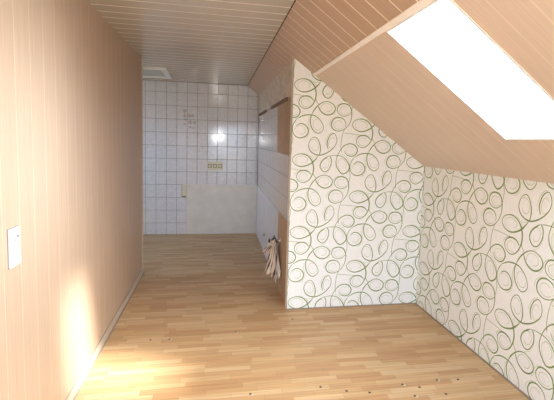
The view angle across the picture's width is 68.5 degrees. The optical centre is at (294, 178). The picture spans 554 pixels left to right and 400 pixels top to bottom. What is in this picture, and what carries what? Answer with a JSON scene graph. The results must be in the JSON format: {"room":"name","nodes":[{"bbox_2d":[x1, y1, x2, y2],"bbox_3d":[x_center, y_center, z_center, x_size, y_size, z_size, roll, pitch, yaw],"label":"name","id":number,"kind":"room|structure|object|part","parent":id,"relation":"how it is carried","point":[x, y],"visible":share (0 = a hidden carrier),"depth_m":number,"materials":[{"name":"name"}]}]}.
{"room":"empty attic kitchen","nodes":[
{"label":"empty attic kitchen","id":0,"kind":"room"},
{"bbox_2d":[0,0,142,399],"bbox_3d":[-1.124,0.179,1.347,0.110,2.326,6.214,1,5,-11],"label":"wall","id":1,"kind":"structure","parent":0,"point":[71,86],"depth_m":2.15,"materials":[{"name":"beige wood"}]},
{"bbox_2d":[7,225,21,269],"bbox_3d":[-1.125,0.276,1.635,0.018,0.160,0.088,1,5,-11],"label":"switch plate","id":2,"kind":"object","parent":1,"relation":"attached to","point":[13,234],"visible":1,"depth_m":1.61,"materials":[{"name":"white plastic"}]},
{"bbox_2d":[14,232,18,242],"bbox_3d":[-1.117,0.239,1.633,0.002,0.045,0.045,1,5,-11],"label":"light switch","id":3,"kind":"object","parent":2,"relation":"attached to","point":[16,234],"depth_m":1.63,"materials":[{"name":"white plastic"}]},
{"bbox_2d":[65,269,144,399],"bbox_3d":[-1.101,1.314,1.463,0.028,0.047,6.214,1,5,-11],"label":"baseboard","id":4,"kind":"structure","parent":1,"relation":"attached to","point":[76,388],"depth_m":2.85,"materials":[{"name":"brown wood"}]},
{"bbox_2d":[87,0,294,85],"bbox_3d":[-1.447,-1.080,2.041,3.088,0.030,8.334,1,5,-11],"label":"ceiling","id":5,"kind":"structure","parent":0,"point":[196,41],"depth_m":3.21,"materials":[{"name":"white wood"}]},
{"bbox_2d":[143,66,172,78],"bbox_3d":[-2.041,-1.357,5.156,0.872,0.030,0.760,1,5,-11],"label":"attic hatch","id":6,"kind":"object","parent":5,"relation":"attached to","point":[148,72],"visible":0.48,"depth_m":5.20,"materials":[{"name":"white paint"}]},
{"bbox_3d":[-2.041,-1.365,5.155,0.742,0.013,0.630,1,5,-11],"label":"hatch panel","id":7,"kind":"part","parent":6,"relation":"part of","materials":[{"name":"white"}]},
{"bbox_2d":[143,80,258,234],"bbox_3d":[-2.034,-0.305,6.190,3.099,2.339,0.110,1,5,-11],"label":"wall","id":8,"kind":"structure","parent":0,"point":[187,126],"depth_m":6.25,"materials":[{"name":"tile"}]},
{"bbox_2d":[207,162,222,169],"bbox_3d":[-1.231,-0.194,6.292,0.228,0.113,0.016,1,5,-11],"label":"wall socket","id":9,"kind":"object","parent":8,"relation":"attached to","point":[210,165],"visible":1,"depth_m":6.28,"materials":[{"name":"beige plastic"}]},
{"bbox_2d":[256,61,293,303],"bbox_3d":[-0.266,-0.067,4.982,0.090,2.196,2.971,1,5,-11],"label":"wall","id":10,"kind":"structure","parent":0,"point":[274,125],"depth_m":4.44,"materials":[{"name":"tile"}]},
{"bbox_2d":[268,236,279,242],"bbox_3d":[-0.201,0.619,4.041,0.114,0.060,0.201,1,5,-11],"label":"water valve","id":11,"kind":"object","parent":10,"relation":"attached to","point":[274,237],"visible":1,"depth_m":4.03,"materials":[{"name":"silver metal"}]},
{"bbox_2d":[262,239,280,281],"bbox_3d":[-0.228,0.797,4.047,0.154,0.397,0.466,1,5,-11],"label":"tea towel","id":12,"kind":"object","parent":11,"relation":"hanging from","point":[272,265],"visible":0.98,"depth_m":3.95,"materials":[{"name":"fabric"}]},
{"bbox_2d":[271,97,287,108],"bbox_3d":[-0.169,-0.779,4.236,0.014,0.033,1.120,1,5,-11],"label":"wooden rail","id":13,"kind":"object","parent":10,"relation":"attached to","point":[286,98],"visible":1,"depth_m":4.11,"materials":[{"name":"brown wood"}]},
{"bbox_2d":[286,58,293,308],"bbox_3d":[-0.040,0.076,3.525,0.004,2.194,0.014,1,5,-11],"label":"trim","id":14,"kind":"structure","parent":10,"relation":"attached to","point":[293,58],"depth_m":3.52,"materials":[{"name":"wood"}]},
{"bbox_2d":[75,233,528,399],"bbox_3d":[-0.705,1.297,2.456,4.362,0.081,8.214,1,5,-11],"label":"floor","id":15,"kind":"structure","parent":0,"point":[204,319],"depth_m":2.99,"materials":[{"name":"laminate"}]},
{"bbox_2d":[285,58,423,308],"bbox_3d":[0.566,0.080,3.669,1.248,2.198,0.071,1,5,-11],"label":"wall partition","id":16,"kind":"structure","parent":0,"point":[354,213],"depth_m":3.64,"materials":[{"name":"paper"}]},
{"bbox_2d":[248,0,553,183],"bbox_3d":[0.830,-0.557,2.521,1.716,1.304,8.334,1,5,-11],"label":"ceiling","id":17,"kind":"structure","parent":0,"point":[380,79],"depth_m":2.41,"materials":[{"name":"beige wood"}]},
{"bbox_2d":[313,0,432,75],"bbox_3d":[0.630,-0.640,0.996,0.027,0.022,5.041,1,5,-11],"label":"trim","id":18,"kind":"structure","parent":17,"relation":"attached to","point":[421,3],"depth_m":2.04,"materials":[{"name":"brown wood"}]},
{"bbox_2d":[386,0,553,139],"bbox_3d":[0.900,-0.513,1.849,0.820,0.657,0.538,1,5,-11],"label":"window","id":19,"kind":"structure","parent":17,"relation":"attached to","point":[418,34],"depth_m":2.08,"materials":[{"name":"white glass"}]},
{"bbox_3d":[0.946,-0.574,1.852,0.720,0.532,0.514,1,5,-11],"label":"frame","id":20,"kind":"part","parent":19,"relation":"part of","materials":[{"name":"white paint"}]},
{"bbox_2d":[416,166,553,399],"bbox_3d":[1.683,0.780,1.335,0.101,1.304,5.043,1,5,-11],"label":"wall","id":21,"kind":"structure","parent":0,"point":[485,272],"depth_m":2.77,"materials":[{"name":"paper"}]},
{"bbox_2d":[286,303,531,399],"bbox_3d":[1.003,1.416,1.270,1.244,0.009,5.042,1,5,-11],"label":"trim","id":22,"kind":"structure","parent":21,"relation":"attached to","point":[450,332],"depth_m":3.43,"materials":[{"name":"wood"}]}
]}

